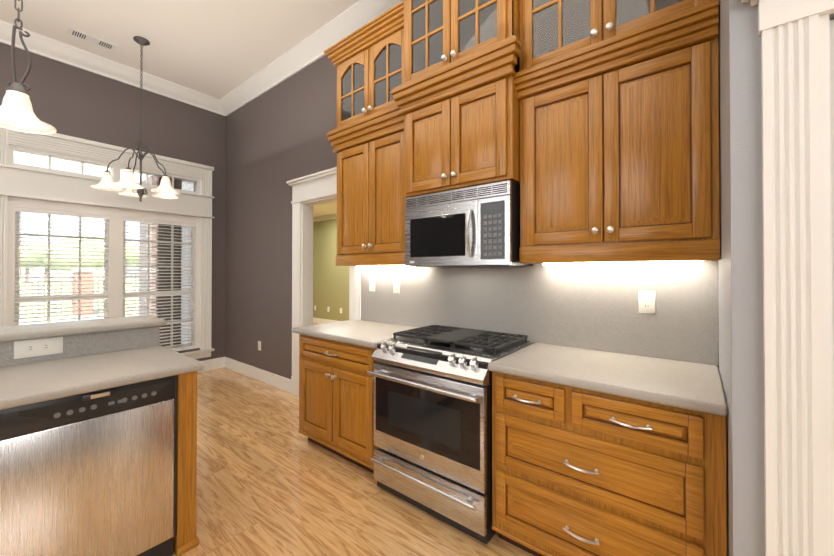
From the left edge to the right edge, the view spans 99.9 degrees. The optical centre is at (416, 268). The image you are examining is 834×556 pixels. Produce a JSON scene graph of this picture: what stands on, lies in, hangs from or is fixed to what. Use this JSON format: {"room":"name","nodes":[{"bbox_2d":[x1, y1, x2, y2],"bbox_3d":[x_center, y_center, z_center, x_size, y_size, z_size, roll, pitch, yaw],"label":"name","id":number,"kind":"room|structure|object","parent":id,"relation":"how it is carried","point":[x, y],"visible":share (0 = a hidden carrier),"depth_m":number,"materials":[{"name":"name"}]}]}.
{"room":"kitchen","nodes":[
{"label":"kitchen","id":0,"kind":"room"},
{"bbox_2d":[0,42,225,360],"bbox_3d":[-4.683,-0.478,2.636,0.130,3.720,6.380,0,-1,39],"label":"wall","id":1,"kind":"structure","parent":0,"point":[69,100],"depth_m":4.18,"materials":[{"name":"grey paint"}]},
{"bbox_2d":[0,127,214,358],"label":"window","id":2,"kind":"structure","parent":1,"relation":"in","point":[24,182],"depth_m":3.99,"materials":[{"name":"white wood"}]},
{"bbox_2d":[15,207,195,346],"bbox_3d":[-3.467,0.229,4.072,0.042,1.658,1.620,0,-1,39],"label":"window blinds","id":3,"kind":"object","parent":2,"relation":"attached to","point":[87,216],"visible":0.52,"depth_m":3.93,"materials":[{"name":"white plastic"}]},
{"bbox_2d":[0,20,227,115],"bbox_3d":[-4.618,-2.264,2.516,0.140,0.150,6.250,0,-1,39],"label":"crown molding","id":4,"kind":"structure","parent":1,"relation":"attached to","point":[38,44],"depth_m":3.91,"materials":[{"name":"white wood"}]},
{"bbox_2d":[197,357,223,372],"bbox_3d":[-4.665,1.306,2.525,0.020,0.150,6.250,0,-1,39],"label":"baseboard","id":5,"kind":"structure","parent":1,"relation":"attached to","point":[211,364],"depth_m":4.83,"materials":[{"name":"white"}]},
{"bbox_2d":[0,0,359,98],"bbox_3d":[-1.351,-2.409,-0.003,8.650,0.100,6.380,0,-1,39],"label":"ceiling","id":6,"kind":"structure","parent":0,"point":[219,49],"depth_m":3.42,"materials":[{"name":"white paint"}]},
{"bbox_2d":[0,0,56,133],"bbox_3d":[-1.822,-1.503,1.605,0.249,1.686,0.249,0,-1,39],"label":"pendant lamp","id":7,"kind":"object","parent":6,"relation":"hanging from","point":[16,112],"visible":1,"depth_m":1.60,"materials":[{"name":"white glass"}]},
{"bbox_2d":[67,27,117,50],"bbox_3d":[-3.295,-2.326,3.566,0.140,0.009,0.360,0,-1,39],"label":"ceiling vent","id":8,"kind":"object","parent":6,"relation":"in","point":[90,38],"visible":1,"depth_m":3.55,"materials":[{"name":"white metal"}]},
{"bbox_2d":[91,36,179,201],"bbox_3d":[-2.832,-1.501,3.582,0.707,1.660,0.726,0,-1,39],"label":"chandelier","id":9,"kind":"object","parent":6,"relation":"hanging from","point":[164,190],"visible":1,"depth_m":3.54,"materials":[{"name":"white glass"}]},
{"bbox_2d":[313,201,336,216],"bbox_3d":[-1.273,-1.431,6.064,8.700,0.120,3.220,0,-1,39],"label":"ceiling","id":10,"kind":"structure","parent":0,"point":[330,208],"depth_m":8.05,"materials":[{"name":"white paint"}]},
{"bbox_2d":[313,219,348,320],"bbox_3d":[-1.232,-0.041,6.104,8.960,2.900,3.350,0,-1,39],"label":"wall","id":11,"kind":"structure","parent":0,"point":[330,284],"depth_m":8.89,"materials":[{"name":"green paint"}]},
{"bbox_2d":[313,214,338,323],"bbox_3d":[-0.291,0.029,7.285,8.700,2.780,0.070,0,-1,39],"label":"trim","id":12,"kind":"structure","parent":11,"relation":"attached to","point":[317,219],"depth_m":8.95,"materials":[{"name":"white wood"}]},
{"bbox_2d":[314,305,341,312],"bbox_3d":[-2.270,1.034,8.893,1.130,0.125,0.006,0,-1,39],"label":"outlets","id":13,"kind":"object","parent":11,"relation":"attached to","point":[328,309],"visible":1,"depth_m":8.87,"materials":[{"name":"white plastic"}]},
{"bbox_2d":[172,367,533,555],"bbox_3d":[-0.161,1.423,1.460,8.650,0.100,10.200,0,-1,39],"label":"floor","id":14,"kind":"structure","parent":0,"point":[271,480],"depth_m":2.11,"materials":[{"name":"brown wood"}]},
{"bbox_2d":[0,326,198,555],"bbox_3d":[-2.534,0.850,0.507,0.732,1.030,3.746,0,-1,39],"label":"base cabinet","id":15,"kind":"object","parent":14,"relation":"on","point":[186,539],"visible":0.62,"depth_m":1.72,"materials":[{"name":"brown wood"}]},
{"bbox_2d":[14,336,62,358],"bbox_3d":[-1.869,0.390,1.734,0.008,0.085,0.166,0,-1,39],"label":"outlet","id":16,"kind":"object","parent":15,"relation":"attached to","point":[36,347],"visible":1,"depth_m":1.72,"materials":[{"name":"white plastic"}]},
{"bbox_2d":[0,315,165,342],"bbox_3d":[-2.837,0.317,0.767,0.380,0.039,3.767,0,-1,39],"label":"countertop","id":17,"kind":"structure","parent":15,"relation":"on","point":[35,331],"depth_m":1.88,"materials":[{"name":"beige stone"}]},
{"bbox_2d":[0,375,176,555],"bbox_3d":[-1.546,0.934,1.604,0.618,0.856,0.599,0,-1,39],"label":"dishwasher","id":18,"kind":"object","parent":15,"relation":"in","point":[94,473],"visible":0.96,"depth_m":1.43,"materials":[{"name":"silver metal"}]},
{"bbox_2d":[0,345,203,409],"bbox_3d":[-2.467,0.470,0.462,0.654,0.039,3.752,0,-1,39],"label":"countertop","id":19,"kind":"structure","parent":15,"relation":"on","point":[28,384],"depth_m":1.55,"materials":[{"name":"beige stone"}]},
{"bbox_2d":[298,334,376,472],"bbox_3d":[-0.418,0.946,2.715,0.889,0.874,0.659,0,-1,39],"label":"base cabinet","id":20,"kind":"object","parent":14,"relation":"on","point":[336,399],"visible":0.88,"depth_m":2.45,"materials":[{"name":"brown wood"}]},
{"bbox_2d":[292,319,417,347],"bbox_3d":[-0.427,0.488,2.733,0.926,0.039,0.648,0,-1,39],"label":"countertop","id":21,"kind":"structure","parent":20,"relation":"on","point":[370,334],"depth_m":2.64,"materials":[{"name":"beige stone"}]},
{"bbox_2d":[367,325,533,544],"bbox_3d":[0.209,0.898,2.161,0.786,0.960,0.716,0,-1,39],"label":"range","id":22,"kind":"object","parent":14,"relation":"on","point":[433,419],"visible":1,"depth_m":1.90,"materials":[{"name":"silver metal"}]},
{"bbox_2d":[492,371,726,555],"bbox_3d":[0.884,0.937,1.678,0.875,0.874,0.659,0,-1,39],"label":"base cabinet","id":23,"kind":"object","parent":14,"relation":"on","point":[579,472],"visible":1,"depth_m":1.42,"materials":[{"name":"brown wood"}]},
{"bbox_2d":[488,343,727,415],"bbox_3d":[0.887,0.480,1.686,0.879,0.039,0.648,0,-1,39],"label":"countertop","id":24,"kind":"structure","parent":23,"relation":"on","point":[688,385],"depth_m":1.53,"materials":[{"name":"beige stone"}]},
{"bbox_2d":[225,55,718,378],"bbox_3d":[-0.655,-0.472,3.422,5.450,3.720,0.130,0,-1,39],"label":"wall","id":25,"kind":"structure","parent":0,"point":[276,138],"depth_m":4.24,"materials":[{"name":"grey paint"}]},
{"bbox_2d":[181,226,190,343],"bbox_3d":[-4.241,0.022,6.404,3.880,3.020,0.030,0,-1,39],"label":"wall","id":26,"kind":"structure","parent":25,"relation":"attached to","point":[187,258],"depth_m":6.33,"materials":[{"name":"brown"}]},
{"bbox_2d":[14,151,193,190],"bbox_3d":[-6.057,-1.297,3.751,3.400,0.104,6.400,0,-1,39],"label":"porch ceiling","id":27,"kind":"structure","parent":26,"relation":"attached to","point":[67,168],"depth_m":4.28,"materials":[{"name":"white"}]},
{"bbox_2d":[224,357,290,392],"bbox_3d":[-2.047,1.321,4.424,1.685,0.150,0.016,0,-1,39],"label":"baseboard","id":28,"kind":"structure","parent":25,"relation":"attached to","point":[273,379],"depth_m":4.34,"materials":[{"name":"white wood"}]},
{"bbox_2d":[220,0,402,114],"bbox_3d":[-0.630,-2.258,3.244,5.170,0.150,0.140,0,-1,39],"label":"crown molding","id":29,"kind":"structure","parent":25,"relation":"attached to","point":[309,50],"depth_m":3.65,"materials":[{"name":"white wood"}]},
{"bbox_2d":[286,167,360,396],"bbox_3d":[-0.919,0.209,3.583,1.200,2.360,0.202,0,-1,39],"label":"trim","id":30,"kind":"structure","parent":25,"relation":"attached to","point":[312,189],"depth_m":3.81,"materials":[{"name":"white wood"}]},
{"bbox_2d":[324,0,405,265],"bbox_3d":[-0.313,-0.948,2.838,0.978,1.847,0.357,0,-1,39],"label":"upper cabinet","id":31,"kind":"object","parent":25,"relation":"attached to","point":[366,137],"visible":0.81,"depth_m":2.73,"materials":[{"name":"brown wood"}]},
{"bbox_2d":[357,265,413,266],"bbox_3d":[-0.239,-0.019,2.914,0.730,0.010,0.040,0,-1,39],"label":"under-cabinet light","id":32,"kind":"object","parent":31,"relation":"attached to","point":[393,265],"depth_m":2.86,"materials":[{"name":"white plastic"}]},
{"bbox_2d":[391,0,521,197],"bbox_3d":[0.301,-1.323,2.294,0.932,1.655,0.447,0,-1,39],"label":"upper cabinet","id":33,"kind":"object","parent":25,"relation":"attached to","point":[455,99],"visible":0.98,"depth_m":2.13,"materials":[{"name":"brown wood"}]},
{"bbox_2d":[405,180,532,266],"bbox_3d":[0.305,-0.250,2.290,0.764,0.477,0.409,0,-1,39],"label":"microwave","id":34,"kind":"object","parent":33,"relation":"attached to","point":[476,226],"visible":0.98,"depth_m":2.12,"materials":[{"name":"silver metal"}]},
{"bbox_2d":[361,261,717,365],"bbox_3d":[0.457,-0.012,2.439,2.486,0.956,0.012,0,-1,39],"label":"backsplash","id":35,"kind":"structure","parent":25,"relation":"attached to","point":[593,307],"depth_m":2.07,"materials":[{"name":"grey paint"}]},
{"bbox_2d":[369,278,374,291],"bbox_3d":[-0.399,0.146,3.106,0.075,0.118,0.010,0,-1,39],"label":"outlet","id":36,"kind":"object","parent":35,"relation":"attached to","point":[371,280],"depth_m":3.10,"materials":[{"name":"white plastic"}]},
{"bbox_2d":[393,279,399,293],"bbox_3d":[-0.171,0.149,2.925,0.075,0.118,0.008,0,-1,39],"label":"outlet","id":37,"kind":"object","parent":35,"relation":"attached to","point":[396,282],"depth_m":2.92,"materials":[{"name":"white plastic"}]},
{"bbox_2d":[638,291,655,313],"bbox_3d":[1.202,0.176,1.831,0.075,0.118,0.008,0,-1,39],"label":"outlet","id":38,"kind":"object","parent":35,"relation":"attached to","point":[646,301],"depth_m":1.83,"materials":[{"name":"white plastic"}]},
{"bbox_2d":[514,0,719,262],"bbox_3d":[0.954,-1.093,1.830,0.934,2.122,0.357,0,-1,39],"label":"upper cabinet","id":39,"kind":"object","parent":25,"relation":"attached to","point":[619,129],"visible":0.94,"depth_m":1.68,"materials":[{"name":"brown wood"}]},
{"bbox_2d":[543,261,701,264],"bbox_3d":[1.056,-0.027,1.883,0.740,0.010,0.040,0,-1,39],"label":"under-cabinet light","id":40,"kind":"object","parent":39,"relation":"attached to","point":[690,262],"depth_m":1.82,"materials":[{"name":"white plastic"}]},
{"bbox_2d":[718,0,833,555],"bbox_3d":[2.481,-0.496,0.418,3.200,3.720,0.920,0,-1,39],"label":"wall","id":41,"kind":"structure","parent":0,"point":[740,307],"depth_m":1.04,"materials":[{"name":"grey"}]},
{"bbox_2d":[741,0,833,555],"bbox_3d":[1.410,0.270,0.671,1.182,2.192,0.150,0,-1,39],"label":"door frame","id":42,"kind":"structure","parent":41,"relation":"attached to","point":[797,301],"depth_m":0.95,"materials":[{"name":"white wood"}]},
{"bbox_2d":[830,19,833,442],"bbox_3d":[1.417,0.342,0.680,0.802,2.032,0.110,0,-1,39],"label":"pantry door","id":43,"kind":"structure","parent":41,"relation":"in","point":[832,108],"depth_m":0.94,"materials":[{"name":"white"}]},
{"label":"outside","id":44,"kind":"structure","parent":0,"visible":0},
{"bbox_2d":[19,278,138,319],"bbox_3d":[-34.172,1.838,33.551,84.550,0.180,70.000,0,-1,39],"label":"ground","id":45,"kind":"structure","parent":44,"point":[58,302],"depth_m":16.62,"materials":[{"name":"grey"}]},
{"bbox_2d":[19,315,102,324],"bbox_3d":[-9.688,1.463,4.066,9.500,0.100,10.400,0,-1,39],"label":"porch floor","id":46,"kind":"structure","parent":45,"relation":"on","point":[56,318],"depth_m":10.03,"materials":[{"name":"grey"}]},
{"bbox_2d":[139,176,181,345],"bbox_3d":[-3.586,0.140,4.874,0.850,2.760,0.265,0,-1,39],"label":"porch post","id":47,"kind":"object","parent":46,"relation":"on","point":[152,181],"depth_m":4.64,"materials":[{"name":"brown"}]},
{"bbox_2d":[19,267,103,280],"bbox_3d":[-56.217,-1.127,56.898,7.000,6.120,11.800,0,-1,39],"label":"house","id":48,"kind":"structure","parent":45,"relation":"on","point":[41,275],"depth_m":52.82,"materials":[{"name":"beige"}]},
{"bbox_2d":[19,270,135,317],"bbox_3d":[-12.210,0.783,10.935,0.540,1.570,26.008,0,-1,39],"label":"fence","id":49,"kind":"object","parent":45,"relation":"on","point":[89,286],"depth_m":11.81,"materials":[{"name":"black"}]},
{"bbox_2d":[19,235,138,282],"bbox_3d":[-40.468,-1.452,37.217,26.035,6.458,103.208,0,-1,39],"label":"trees","id":50,"kind":"object","parent":45,"relation":"on","point":[63,252],"depth_m":41.57,"materials":[{"name":"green plant"}]}
]}

